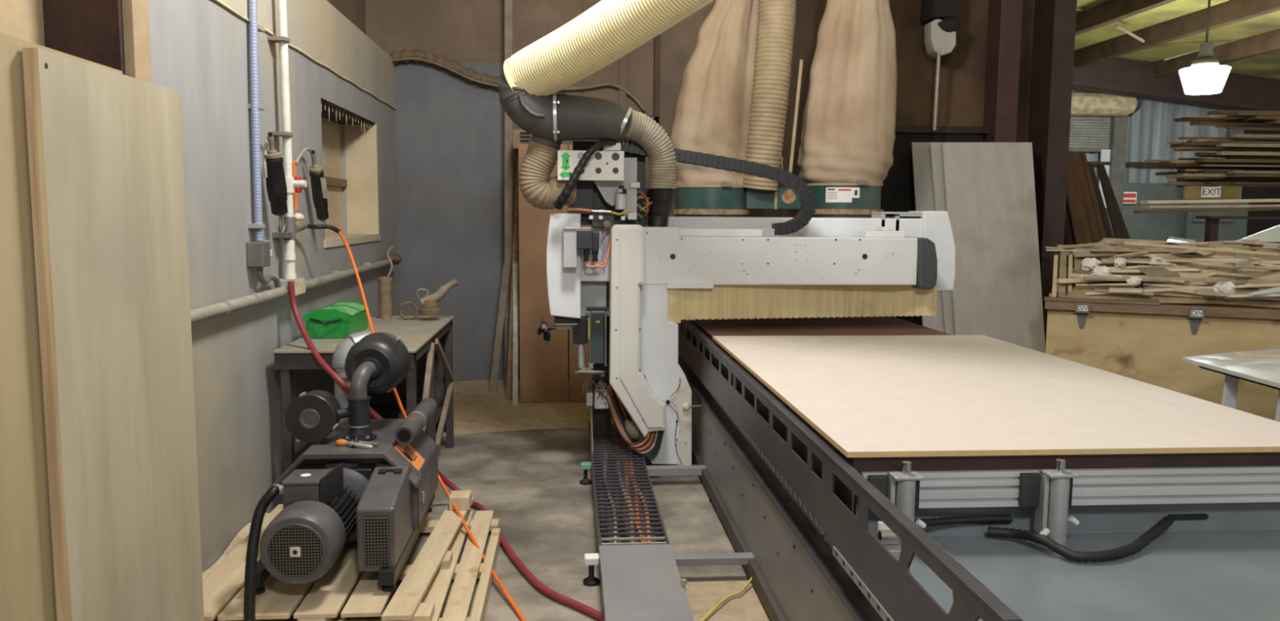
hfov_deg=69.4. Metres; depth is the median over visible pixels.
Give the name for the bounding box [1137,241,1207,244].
wood offcut
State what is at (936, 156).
sheet
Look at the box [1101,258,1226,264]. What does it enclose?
wood offcut
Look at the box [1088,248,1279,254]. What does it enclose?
wood offcut
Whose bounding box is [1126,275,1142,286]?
crumpled paper
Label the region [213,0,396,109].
trim
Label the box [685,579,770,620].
sawdust patch
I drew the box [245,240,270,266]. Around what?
junction box
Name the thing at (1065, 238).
leaning board
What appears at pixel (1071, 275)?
wood offcut
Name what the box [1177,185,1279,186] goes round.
board
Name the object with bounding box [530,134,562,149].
outlet
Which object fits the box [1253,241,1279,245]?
wood offcut
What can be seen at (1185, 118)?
board
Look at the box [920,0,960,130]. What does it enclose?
pulley
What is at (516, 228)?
leaning board
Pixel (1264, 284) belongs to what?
wood offcut
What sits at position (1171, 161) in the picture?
board
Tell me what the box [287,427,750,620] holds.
floor
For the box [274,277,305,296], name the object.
junction box
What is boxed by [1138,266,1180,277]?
wood
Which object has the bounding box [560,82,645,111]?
conduit
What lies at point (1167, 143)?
board
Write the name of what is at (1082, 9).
trim
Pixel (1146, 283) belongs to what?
wood offcut
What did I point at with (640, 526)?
cable
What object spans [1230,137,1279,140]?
board
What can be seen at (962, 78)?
wall
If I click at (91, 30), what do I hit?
trim
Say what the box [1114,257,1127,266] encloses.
crumpled paper
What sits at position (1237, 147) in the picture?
board
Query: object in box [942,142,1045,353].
sheet
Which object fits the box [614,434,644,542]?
cable
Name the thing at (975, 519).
cable
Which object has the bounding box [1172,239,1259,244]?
wood offcut
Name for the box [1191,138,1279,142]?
board
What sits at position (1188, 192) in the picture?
trim
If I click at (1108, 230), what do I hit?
leaning board
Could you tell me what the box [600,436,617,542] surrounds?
cable
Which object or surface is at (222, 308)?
conduit
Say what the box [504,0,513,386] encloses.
metal post
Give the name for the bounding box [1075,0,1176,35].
beam
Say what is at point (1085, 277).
wood offcut
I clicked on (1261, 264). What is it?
wood offcut
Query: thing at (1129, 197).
warning sign
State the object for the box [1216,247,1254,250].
wood offcut
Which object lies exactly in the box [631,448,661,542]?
cable
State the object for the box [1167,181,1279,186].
board
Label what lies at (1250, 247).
wood offcut
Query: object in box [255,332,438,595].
pump
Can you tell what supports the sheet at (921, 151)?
on the floor
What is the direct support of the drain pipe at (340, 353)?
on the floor
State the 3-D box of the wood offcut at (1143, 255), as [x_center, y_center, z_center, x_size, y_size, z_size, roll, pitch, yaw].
[3.946,-0.436,7.517,0.577,0.072,0.131,4,7,30]
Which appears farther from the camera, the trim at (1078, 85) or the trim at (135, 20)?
the trim at (1078, 85)
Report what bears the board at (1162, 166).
on the rack
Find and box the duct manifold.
[497,71,632,149]
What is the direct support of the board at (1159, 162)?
on the board at (1175, 168)
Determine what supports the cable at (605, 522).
in the cable tray
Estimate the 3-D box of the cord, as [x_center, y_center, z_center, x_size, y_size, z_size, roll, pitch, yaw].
[0.361,1.180,3.792,0.029,0.040,0.480,4,7,34]
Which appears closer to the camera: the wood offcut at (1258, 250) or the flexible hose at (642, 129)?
the flexible hose at (642, 129)
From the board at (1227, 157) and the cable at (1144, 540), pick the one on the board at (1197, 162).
the board at (1227, 157)
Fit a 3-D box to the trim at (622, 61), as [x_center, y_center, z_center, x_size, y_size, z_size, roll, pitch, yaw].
[-0.149,-3.167,8.177,0.060,4.600,0.060,0,6,-4]
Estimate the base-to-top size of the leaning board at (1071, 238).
2.397 m
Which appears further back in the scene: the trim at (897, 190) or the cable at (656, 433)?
the trim at (897, 190)
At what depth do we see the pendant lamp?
11.18 m
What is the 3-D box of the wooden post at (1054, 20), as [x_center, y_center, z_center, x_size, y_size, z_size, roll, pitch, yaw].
[3.738,-1.768,8.526,0.200,5.000,0.520,0,6,-4]
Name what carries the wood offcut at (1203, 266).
on the wood offcut at (1260, 273)
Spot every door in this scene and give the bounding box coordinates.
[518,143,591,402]
[1068,91,1142,237]
[1183,202,1248,244]
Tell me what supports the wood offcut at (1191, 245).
on the wood offcut at (1062, 252)
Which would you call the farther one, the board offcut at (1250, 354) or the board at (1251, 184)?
the board at (1251, 184)
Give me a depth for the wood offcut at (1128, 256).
7.51 m
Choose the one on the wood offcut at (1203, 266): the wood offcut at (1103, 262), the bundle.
the wood offcut at (1103, 262)
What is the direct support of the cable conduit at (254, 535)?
attached to the pump
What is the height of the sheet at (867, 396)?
0.018 m
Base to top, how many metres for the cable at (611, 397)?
0.380 m
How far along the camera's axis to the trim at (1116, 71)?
15.28 m
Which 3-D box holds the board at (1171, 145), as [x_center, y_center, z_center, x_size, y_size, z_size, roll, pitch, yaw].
[7.575,-1.931,10.925,2.683,0.035,0.085,0,6,-4]
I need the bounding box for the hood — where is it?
[871,210,955,292]
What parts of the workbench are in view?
leg, panel, leg, leg, leg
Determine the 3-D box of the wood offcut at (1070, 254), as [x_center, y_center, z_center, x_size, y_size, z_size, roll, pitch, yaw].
[3.491,-0.296,7.502,0.030,0.335,0.634,3,7,24]
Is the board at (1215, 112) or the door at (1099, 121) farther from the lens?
the door at (1099, 121)
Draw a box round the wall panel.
[395,61,504,381]
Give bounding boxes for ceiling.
[1074,0,1279,79]
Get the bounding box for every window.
[320,98,381,248]
[1098,149,1110,208]
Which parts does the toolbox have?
handle, lid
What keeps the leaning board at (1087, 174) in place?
on the floor
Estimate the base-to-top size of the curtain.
0.587 m
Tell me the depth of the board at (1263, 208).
8.72 m
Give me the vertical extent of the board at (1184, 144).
0.020 m
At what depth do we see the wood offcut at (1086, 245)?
7.70 m
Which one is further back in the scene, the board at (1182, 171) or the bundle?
the board at (1182, 171)
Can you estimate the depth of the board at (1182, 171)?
10.52 m
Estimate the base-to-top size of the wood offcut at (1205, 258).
0.102 m
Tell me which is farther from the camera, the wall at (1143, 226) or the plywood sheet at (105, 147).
the wall at (1143, 226)
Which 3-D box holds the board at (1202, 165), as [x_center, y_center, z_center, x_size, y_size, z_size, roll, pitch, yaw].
[7.379,-1.610,10.319,2.294,0.020,0.074,0,6,-4]
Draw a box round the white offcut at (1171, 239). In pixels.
[1166,236,1196,244]
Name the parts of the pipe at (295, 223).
valve handle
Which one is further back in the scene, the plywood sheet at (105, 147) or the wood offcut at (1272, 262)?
the wood offcut at (1272, 262)
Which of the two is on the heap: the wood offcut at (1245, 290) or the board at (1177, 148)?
the wood offcut at (1245, 290)
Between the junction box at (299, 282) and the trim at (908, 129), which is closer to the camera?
the junction box at (299, 282)
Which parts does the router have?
spindle arm, servo motor, guide rod, holed panel, head plate, motor, guide rod, carriage frame, panel, foot plate, lock knob, lock lever, cable chain, plate, rail, plate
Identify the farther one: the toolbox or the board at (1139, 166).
the board at (1139, 166)
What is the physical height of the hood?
0.530 m
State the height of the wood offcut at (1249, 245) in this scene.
0.034 m
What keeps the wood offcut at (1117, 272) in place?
on the heap
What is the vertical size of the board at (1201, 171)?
0.035 m
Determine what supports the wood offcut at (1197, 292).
on the heap
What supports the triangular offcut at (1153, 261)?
on the wood offcut at (1203, 266)
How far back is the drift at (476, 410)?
7.32 m
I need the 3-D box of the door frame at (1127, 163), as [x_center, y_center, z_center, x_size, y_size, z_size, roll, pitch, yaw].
[8.492,-2.584,16.251,2.390,0.058,0.100,0,6,-4]
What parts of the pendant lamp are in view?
lamp shade, hanging rod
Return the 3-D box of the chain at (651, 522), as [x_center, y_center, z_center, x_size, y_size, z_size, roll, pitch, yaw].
[-0.030,1.112,4.148,0.290,0.006,4.800,0,6,-4]
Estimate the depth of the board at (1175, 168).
10.81 m
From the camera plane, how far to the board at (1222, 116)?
10.38 m
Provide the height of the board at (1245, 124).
0.020 m
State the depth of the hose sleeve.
5.55 m
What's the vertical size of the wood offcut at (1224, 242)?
0.080 m
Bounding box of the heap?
[1051,256,1279,307]
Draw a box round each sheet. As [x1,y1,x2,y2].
[0,32,122,620]
[22,47,204,620]
[712,335,1279,457]
[911,142,944,333]
[929,142,955,335]
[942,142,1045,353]
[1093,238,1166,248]
[1235,224,1279,242]
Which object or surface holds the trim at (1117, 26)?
attached to the ceiling
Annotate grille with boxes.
[363,516,389,567]
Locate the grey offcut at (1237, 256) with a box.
[1235,254,1254,272]
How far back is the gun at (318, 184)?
5.38 m
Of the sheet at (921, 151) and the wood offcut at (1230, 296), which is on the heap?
the wood offcut at (1230, 296)
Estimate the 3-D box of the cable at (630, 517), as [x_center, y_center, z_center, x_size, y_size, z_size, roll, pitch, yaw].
[-0.094,0.983,5.148,0.044,0.043,2.522,0,6,-4]
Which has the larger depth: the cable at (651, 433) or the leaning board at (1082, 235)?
the leaning board at (1082, 235)
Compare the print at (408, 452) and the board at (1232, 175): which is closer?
the print at (408, 452)
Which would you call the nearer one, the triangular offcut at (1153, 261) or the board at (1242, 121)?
the triangular offcut at (1153, 261)
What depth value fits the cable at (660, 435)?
5.56 m
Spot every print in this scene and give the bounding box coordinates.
[402,446,417,462]
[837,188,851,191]
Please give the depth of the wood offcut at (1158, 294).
6.78 m
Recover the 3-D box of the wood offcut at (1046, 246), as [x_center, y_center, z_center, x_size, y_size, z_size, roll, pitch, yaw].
[4.107,-0.472,7.638,1.386,0.087,0.130,3,7,26]
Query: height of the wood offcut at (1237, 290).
0.073 m
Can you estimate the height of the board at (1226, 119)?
0.035 m
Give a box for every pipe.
[267,0,307,279]
[331,330,371,424]
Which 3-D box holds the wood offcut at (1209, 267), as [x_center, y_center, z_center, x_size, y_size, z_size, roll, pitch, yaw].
[4.986,-0.231,6.757,1.434,0.153,0.065,3,7,25]
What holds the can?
on the workbench
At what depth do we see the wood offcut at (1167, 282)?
6.89 m
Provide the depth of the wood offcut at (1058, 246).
7.97 m
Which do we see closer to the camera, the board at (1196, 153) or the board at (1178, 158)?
the board at (1196, 153)
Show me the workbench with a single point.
(428, 340)
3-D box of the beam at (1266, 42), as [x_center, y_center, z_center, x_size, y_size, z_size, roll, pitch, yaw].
[8.926,-3.398,9.795,0.100,0.270,12.800,0,6,-4]
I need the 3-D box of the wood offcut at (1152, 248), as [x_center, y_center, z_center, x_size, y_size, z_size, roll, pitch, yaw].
[4.421,-0.469,7.392,0.735,0.074,0.031,1,6,10]
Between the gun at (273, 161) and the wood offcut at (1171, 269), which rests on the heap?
the wood offcut at (1171, 269)
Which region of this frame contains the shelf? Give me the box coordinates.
[294,404,443,461]
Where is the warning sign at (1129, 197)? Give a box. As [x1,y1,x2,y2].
[1123,191,1137,204]
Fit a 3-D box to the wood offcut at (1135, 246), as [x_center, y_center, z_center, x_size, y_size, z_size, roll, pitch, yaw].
[4.365,-0.464,7.349,1.203,0.164,0.119,5,8,40]
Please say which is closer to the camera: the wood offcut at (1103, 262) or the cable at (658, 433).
the cable at (658, 433)
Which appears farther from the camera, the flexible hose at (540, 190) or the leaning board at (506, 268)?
the leaning board at (506, 268)
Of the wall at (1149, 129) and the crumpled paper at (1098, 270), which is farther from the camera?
the wall at (1149, 129)
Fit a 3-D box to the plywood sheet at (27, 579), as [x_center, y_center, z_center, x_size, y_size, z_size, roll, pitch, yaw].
[-1.391,0.417,1.764,0.030,1.985,1.820,0,6,-4]
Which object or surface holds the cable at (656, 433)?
attached to the router
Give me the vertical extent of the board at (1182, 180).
0.035 m
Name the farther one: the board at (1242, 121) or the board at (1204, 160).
the board at (1242, 121)
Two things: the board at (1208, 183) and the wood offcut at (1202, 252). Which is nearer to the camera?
the wood offcut at (1202, 252)
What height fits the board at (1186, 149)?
0.035 m
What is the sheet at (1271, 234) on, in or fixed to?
on the wood offcut at (1224, 242)
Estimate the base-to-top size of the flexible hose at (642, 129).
0.459 m
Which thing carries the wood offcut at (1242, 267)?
on the heap
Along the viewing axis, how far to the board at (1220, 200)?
8.71 m
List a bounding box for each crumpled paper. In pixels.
[1081,257,1101,271]
[1090,266,1111,275]
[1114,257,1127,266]
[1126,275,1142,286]
[1211,280,1236,293]
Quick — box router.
[536,137,1279,620]
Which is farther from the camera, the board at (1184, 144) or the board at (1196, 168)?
the board at (1196, 168)
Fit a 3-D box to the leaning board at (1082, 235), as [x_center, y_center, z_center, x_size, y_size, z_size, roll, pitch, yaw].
[4.570,-0.497,9.385,0.196,2.316,0.871,-1,6,-15]
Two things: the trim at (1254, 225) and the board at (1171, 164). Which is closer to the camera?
the board at (1171, 164)
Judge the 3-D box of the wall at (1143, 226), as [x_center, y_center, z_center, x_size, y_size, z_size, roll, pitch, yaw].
[9.220,-0.898,16.543,1.462,2.736,0.080,0,6,-4]
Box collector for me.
[670,0,897,302]
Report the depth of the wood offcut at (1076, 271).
7.35 m
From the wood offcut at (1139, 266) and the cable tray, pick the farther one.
the wood offcut at (1139, 266)
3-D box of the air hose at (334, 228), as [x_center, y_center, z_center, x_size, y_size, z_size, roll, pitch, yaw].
[-1.025,0.365,4.434,0.354,1.536,2.528,-4,8,-39]
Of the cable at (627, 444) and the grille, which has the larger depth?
the cable at (627, 444)
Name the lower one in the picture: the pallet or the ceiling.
the pallet
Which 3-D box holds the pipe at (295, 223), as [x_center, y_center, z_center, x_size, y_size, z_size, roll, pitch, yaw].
[-1.851,-1.011,4.934,0.151,1.703,0.351,0,6,-4]
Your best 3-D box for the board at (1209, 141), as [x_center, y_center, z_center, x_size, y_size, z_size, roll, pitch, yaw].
[7.288,-1.851,10.207,2.136,0.020,0.085,0,6,-4]
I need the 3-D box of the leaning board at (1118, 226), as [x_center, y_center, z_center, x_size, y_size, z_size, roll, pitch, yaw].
[5.066,-0.436,9.527,0.262,2.175,0.993,-3,7,-31]
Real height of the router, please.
2.076 m
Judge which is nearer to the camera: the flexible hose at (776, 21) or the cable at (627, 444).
the cable at (627, 444)
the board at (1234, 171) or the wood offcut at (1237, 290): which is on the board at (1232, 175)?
the board at (1234, 171)
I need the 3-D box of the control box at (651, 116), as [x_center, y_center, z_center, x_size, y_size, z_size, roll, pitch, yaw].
[0.105,-1.653,8.294,0.124,0.178,0.180,0,6,-4]
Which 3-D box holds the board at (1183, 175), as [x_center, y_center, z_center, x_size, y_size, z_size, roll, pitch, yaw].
[7.302,-1.510,10.388,2.577,0.035,0.118,0,6,-4]
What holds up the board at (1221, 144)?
on the rack
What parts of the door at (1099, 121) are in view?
frame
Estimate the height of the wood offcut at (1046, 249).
0.030 m
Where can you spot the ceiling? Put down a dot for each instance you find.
(1267, 65)
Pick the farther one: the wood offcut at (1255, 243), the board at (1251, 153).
the board at (1251, 153)
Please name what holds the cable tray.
on the floor
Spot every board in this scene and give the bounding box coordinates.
[488,263,511,392]
[506,159,519,399]
[512,262,518,405]
[1063,211,1068,270]
[1065,193,1075,261]
[1066,151,1093,244]
[1072,151,1101,243]
[1080,152,1106,239]
[1087,160,1114,238]
[1096,164,1130,239]
[1133,207,1279,213]
[1137,165,1279,170]
[1140,199,1279,204]
[1142,204,1279,208]
[1144,159,1170,161]
[1154,182,1244,186]
[1155,172,1182,175]
[1156,164,1273,168]
[1158,161,1171,164]
[1165,174,1279,178]
[1166,142,1183,144]
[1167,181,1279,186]
[1169,144,1198,147]
[1170,160,1238,164]
[1170,163,1279,167]
[1173,116,1235,121]
[1173,147,1248,151]
[1174,168,1269,169]
[1176,146,1277,150]
[1176,173,1279,177]
[1177,137,1230,139]
[1177,158,1226,159]
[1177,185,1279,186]
[1181,171,1197,173]
[1181,178,1221,182]
[1182,142,1216,146]
[1183,142,1219,145]
[1186,149,1279,151]
[1189,120,1234,125]
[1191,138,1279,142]
[1195,152,1279,156]
[1195,159,1279,164]
[1195,168,1279,169]
[1196,155,1224,156]
[1196,162,1279,164]
[1196,169,1279,173]
[1200,158,1279,163]
[1200,164,1279,167]
[1204,140,1279,143]
[1204,181,1279,185]
[1206,110,1279,115]
[1207,166,1279,168]
[1213,115,1247,119]
[1214,123,1279,128]
[1216,142,1279,147]
[1217,151,1279,155]
[1221,177,1279,182]
[1223,146,1279,150]
[1224,127,1279,130]
[1225,118,1244,120]
[1226,111,1279,116]
[1226,156,1279,159]
[1226,173,1279,177]
[1227,170,1279,173]
[1229,182,1279,184]
[1230,133,1279,137]
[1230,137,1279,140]
[1233,122,1279,126]
[1234,120,1263,123]
[1237,146,1279,149]
[1240,146,1279,148]
[1244,115,1279,120]
[1250,184,1279,185]
[1252,120,1265,122]
[1263,120,1279,124]
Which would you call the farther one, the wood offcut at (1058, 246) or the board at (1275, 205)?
the board at (1275, 205)
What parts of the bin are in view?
rail, panel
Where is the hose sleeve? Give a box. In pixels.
[648,186,675,226]
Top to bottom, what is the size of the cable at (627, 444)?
0.044 m
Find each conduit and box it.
[190,253,402,324]
[243,484,279,620]
[245,0,280,288]
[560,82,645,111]
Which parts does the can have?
handle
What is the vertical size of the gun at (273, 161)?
0.495 m
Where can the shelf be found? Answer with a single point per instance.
(385, 411)
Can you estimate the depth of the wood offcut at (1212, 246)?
7.30 m
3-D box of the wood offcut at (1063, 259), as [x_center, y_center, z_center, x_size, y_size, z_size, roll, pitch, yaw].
[3.416,-0.273,7.471,0.050,0.354,0.680,3,7,24]
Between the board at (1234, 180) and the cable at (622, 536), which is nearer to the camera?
the cable at (622, 536)
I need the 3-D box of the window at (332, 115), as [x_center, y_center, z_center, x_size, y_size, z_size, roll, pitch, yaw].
[-2.209,-0.951,6.625,0.332,0.935,1.710,0,6,-4]
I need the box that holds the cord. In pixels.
[699,577,751,620]
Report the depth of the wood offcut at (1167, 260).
6.91 m
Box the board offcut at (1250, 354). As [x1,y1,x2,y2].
[1235,351,1279,357]
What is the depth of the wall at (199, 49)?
4.45 m
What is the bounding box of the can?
[398,278,458,319]
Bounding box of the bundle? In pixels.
[391,48,500,89]
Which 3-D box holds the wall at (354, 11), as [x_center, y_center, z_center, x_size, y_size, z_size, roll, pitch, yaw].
[-2.371,-3.631,5.541,0.310,3.360,4.900,0,6,-4]
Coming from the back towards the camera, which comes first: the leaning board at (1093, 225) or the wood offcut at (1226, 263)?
the leaning board at (1093, 225)
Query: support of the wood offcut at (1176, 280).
on the wood offcut
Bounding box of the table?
[1182,349,1279,422]
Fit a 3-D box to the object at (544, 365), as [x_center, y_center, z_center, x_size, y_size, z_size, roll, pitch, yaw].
[-0.576,-0.292,7.594,0.826,2.118,0.050,0,6,-4]
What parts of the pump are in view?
rail, rail, hub plate, plate, motor, rail, rail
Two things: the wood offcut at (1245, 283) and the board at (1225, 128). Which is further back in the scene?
the board at (1225, 128)
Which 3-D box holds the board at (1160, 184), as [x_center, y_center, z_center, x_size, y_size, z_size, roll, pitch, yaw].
[6.938,-1.464,10.769,1.897,0.020,0.118,0,6,-4]
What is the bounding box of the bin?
[1044,293,1279,421]
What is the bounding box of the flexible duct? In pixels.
[503,0,713,96]
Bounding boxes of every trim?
[42,0,125,75]
[121,0,151,83]
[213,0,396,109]
[618,54,626,107]
[653,34,659,123]
[880,132,983,325]
[894,125,989,133]
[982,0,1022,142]
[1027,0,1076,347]
[1071,80,1279,111]
[1072,57,1279,108]
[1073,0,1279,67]
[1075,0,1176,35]
[1076,8,1089,10]
[1115,24,1145,42]
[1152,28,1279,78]
[1163,39,1235,60]
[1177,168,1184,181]
[1182,168,1243,199]
[1241,129,1279,243]
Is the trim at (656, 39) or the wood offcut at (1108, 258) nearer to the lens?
the wood offcut at (1108, 258)
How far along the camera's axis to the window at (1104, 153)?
16.20 m
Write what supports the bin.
on the floor
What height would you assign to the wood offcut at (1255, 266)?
0.037 m
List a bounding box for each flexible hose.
[518,137,576,209]
[623,110,676,188]
[742,0,796,190]
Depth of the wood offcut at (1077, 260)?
7.54 m
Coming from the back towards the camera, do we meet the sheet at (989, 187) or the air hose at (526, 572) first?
the sheet at (989, 187)
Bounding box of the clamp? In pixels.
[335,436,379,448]
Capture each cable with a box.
[593,449,608,543]
[596,439,609,542]
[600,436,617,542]
[602,436,624,542]
[604,395,648,445]
[606,395,650,447]
[607,395,652,448]
[607,395,653,450]
[608,395,656,452]
[608,395,659,455]
[608,396,657,453]
[608,434,629,542]
[609,395,661,457]
[609,395,663,458]
[612,434,634,542]
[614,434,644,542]
[621,439,647,542]
[626,444,651,542]
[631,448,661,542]
[920,515,1013,527]
[987,515,1173,562]
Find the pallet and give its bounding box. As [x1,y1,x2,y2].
[202,490,500,620]
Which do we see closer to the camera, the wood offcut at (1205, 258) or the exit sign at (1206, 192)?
the wood offcut at (1205, 258)
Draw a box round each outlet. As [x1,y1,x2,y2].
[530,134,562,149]
[618,106,628,139]
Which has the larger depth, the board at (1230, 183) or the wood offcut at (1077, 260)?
the board at (1230, 183)
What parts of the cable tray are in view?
rail, plate, rail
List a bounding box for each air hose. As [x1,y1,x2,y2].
[287,280,603,620]
[306,223,526,620]
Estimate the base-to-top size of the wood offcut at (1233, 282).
0.082 m
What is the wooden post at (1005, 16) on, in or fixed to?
attached to the wall at (962, 78)
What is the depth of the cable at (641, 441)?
5.55 m
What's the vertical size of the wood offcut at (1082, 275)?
0.035 m
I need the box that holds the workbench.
[272,315,454,472]
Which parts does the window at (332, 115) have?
pane, frame, sill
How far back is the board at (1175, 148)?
10.86 m
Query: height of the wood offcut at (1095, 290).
0.032 m
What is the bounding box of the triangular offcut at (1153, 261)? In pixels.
[1149,257,1176,265]
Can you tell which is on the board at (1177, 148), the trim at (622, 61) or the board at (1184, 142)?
the board at (1184, 142)
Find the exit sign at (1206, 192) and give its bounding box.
[1200,186,1221,197]
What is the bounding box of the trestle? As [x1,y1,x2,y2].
[1195,216,1279,241]
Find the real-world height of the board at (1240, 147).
0.035 m
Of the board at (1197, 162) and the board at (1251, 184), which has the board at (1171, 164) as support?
the board at (1197, 162)
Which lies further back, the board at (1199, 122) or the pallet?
the board at (1199, 122)
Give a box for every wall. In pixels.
[0,0,44,46]
[147,0,399,573]
[326,0,366,35]
[365,0,1035,380]
[1071,88,1226,199]
[1122,182,1199,240]
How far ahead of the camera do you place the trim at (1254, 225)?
16.39 m
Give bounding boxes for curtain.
[1069,115,1111,148]
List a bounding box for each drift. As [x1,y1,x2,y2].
[202,513,310,620]
[435,379,634,437]
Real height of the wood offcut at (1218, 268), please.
0.055 m
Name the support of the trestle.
on the floor
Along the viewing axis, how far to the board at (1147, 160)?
10.71 m
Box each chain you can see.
[593,434,657,543]
[777,155,782,168]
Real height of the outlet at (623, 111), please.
0.218 m
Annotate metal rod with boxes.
[788,59,803,173]
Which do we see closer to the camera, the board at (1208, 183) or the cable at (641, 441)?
the cable at (641, 441)
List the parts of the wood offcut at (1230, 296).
pale strip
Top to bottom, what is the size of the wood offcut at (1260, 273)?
0.132 m
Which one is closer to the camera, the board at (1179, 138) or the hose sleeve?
the hose sleeve
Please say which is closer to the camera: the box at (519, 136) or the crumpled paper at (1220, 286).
the crumpled paper at (1220, 286)
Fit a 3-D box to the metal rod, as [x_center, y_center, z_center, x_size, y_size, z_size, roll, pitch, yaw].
[1.176,-1.440,6.986,0.104,0.898,0.028,-2,6,-19]
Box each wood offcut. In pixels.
[1045,246,1074,249]
[1045,248,1080,251]
[1052,254,1057,297]
[1056,244,1081,248]
[1057,253,1066,297]
[1057,277,1111,283]
[1060,251,1073,254]
[1063,240,1124,248]
[1066,268,1093,274]
[1067,252,1072,292]
[1069,273,1080,277]
[1072,247,1115,257]
[1073,257,1081,286]
[1075,283,1134,289]
[1080,274,1121,277]
[1081,259,1279,264]
[1083,275,1203,282]
[1084,253,1165,259]
[1084,283,1279,294]
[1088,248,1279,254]
[1094,288,1154,295]
[1098,259,1160,265]
[1100,256,1132,259]
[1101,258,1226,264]
[1106,240,1279,260]
[1106,259,1170,264]
[1107,265,1161,269]
[1107,274,1147,276]
[1108,257,1148,259]
[1108,287,1142,293]
[1110,269,1146,275]
[1113,244,1222,257]
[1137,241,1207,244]
[1137,265,1178,269]
[1138,275,1187,282]
[1140,257,1247,263]
[1141,242,1262,246]
[1141,257,1220,265]
[1142,246,1168,249]
[1142,281,1214,287]
[1142,285,1257,294]
[1148,254,1195,257]
[1151,253,1267,260]
[1154,263,1231,269]
[1156,293,1241,300]
[1157,281,1217,284]
[1168,248,1199,254]
[1168,268,1201,271]
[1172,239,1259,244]
[1173,287,1244,299]
[1174,244,1248,248]
[1176,266,1279,279]
[1191,244,1241,245]
[1191,250,1213,255]
[1194,289,1279,300]
[1196,244,1212,246]
[1196,288,1242,296]
[1203,277,1279,284]
[1206,271,1256,279]
[1208,265,1226,269]
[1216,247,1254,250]
[1217,266,1235,269]
[1221,262,1279,266]
[1222,240,1254,244]
[1222,263,1235,267]
[1222,286,1279,298]
[1230,278,1279,284]
[1234,266,1279,270]
[1244,283,1277,288]
[1248,246,1269,249]
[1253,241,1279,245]
[1253,263,1279,266]
[1254,266,1279,267]
[1256,248,1277,251]
[1262,244,1279,251]
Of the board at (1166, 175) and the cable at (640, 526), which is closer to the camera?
the cable at (640, 526)
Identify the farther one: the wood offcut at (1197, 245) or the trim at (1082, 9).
the trim at (1082, 9)
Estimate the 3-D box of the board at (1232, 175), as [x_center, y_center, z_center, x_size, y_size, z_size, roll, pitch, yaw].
[7.494,-1.497,10.278,1.961,0.035,0.118,0,6,-4]
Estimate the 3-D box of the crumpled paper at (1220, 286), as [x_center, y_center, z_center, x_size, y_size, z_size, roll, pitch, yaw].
[4.194,-0.157,6.638,0.156,0.113,0.132,0,6,-4]
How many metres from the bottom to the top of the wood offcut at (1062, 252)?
0.080 m
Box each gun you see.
[262,132,288,232]
[294,146,328,234]
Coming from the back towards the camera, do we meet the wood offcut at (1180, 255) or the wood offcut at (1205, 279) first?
the wood offcut at (1180, 255)
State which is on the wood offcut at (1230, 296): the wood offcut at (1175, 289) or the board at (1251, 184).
the wood offcut at (1175, 289)
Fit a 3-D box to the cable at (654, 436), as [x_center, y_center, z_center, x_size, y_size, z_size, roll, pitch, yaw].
[-0.046,0.682,5.558,0.309,0.338,0.058,1,6,2]
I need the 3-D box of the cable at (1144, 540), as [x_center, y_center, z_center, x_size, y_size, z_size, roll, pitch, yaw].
[1.352,0.671,2.718,0.601,0.054,0.250,0,6,-4]
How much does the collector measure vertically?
4.258 m
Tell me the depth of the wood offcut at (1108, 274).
7.01 m
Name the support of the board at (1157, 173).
on the rack
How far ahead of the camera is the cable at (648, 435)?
5.55 m
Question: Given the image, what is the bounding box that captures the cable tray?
[579,420,754,620]
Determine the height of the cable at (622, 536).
0.044 m
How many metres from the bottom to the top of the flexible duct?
0.928 m
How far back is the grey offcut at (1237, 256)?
6.97 m
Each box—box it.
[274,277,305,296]
[512,129,532,154]
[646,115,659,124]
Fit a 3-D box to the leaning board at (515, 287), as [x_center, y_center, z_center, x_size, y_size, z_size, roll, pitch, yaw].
[-1.043,0.092,7.745,0.045,1.357,0.510,0,6,-6]
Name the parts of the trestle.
post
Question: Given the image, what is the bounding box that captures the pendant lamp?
[1178,0,1231,94]
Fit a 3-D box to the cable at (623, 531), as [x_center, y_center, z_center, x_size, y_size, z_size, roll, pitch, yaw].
[-0.121,0.983,5.146,0.044,0.044,2.521,0,6,-4]
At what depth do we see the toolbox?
5.13 m
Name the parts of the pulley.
pull rod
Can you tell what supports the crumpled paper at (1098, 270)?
on the wood offcut at (1082, 275)
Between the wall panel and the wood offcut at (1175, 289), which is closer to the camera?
the wood offcut at (1175, 289)
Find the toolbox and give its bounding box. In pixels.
[302,301,368,338]
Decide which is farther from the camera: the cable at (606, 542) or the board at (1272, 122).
the board at (1272, 122)
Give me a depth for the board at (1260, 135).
10.32 m

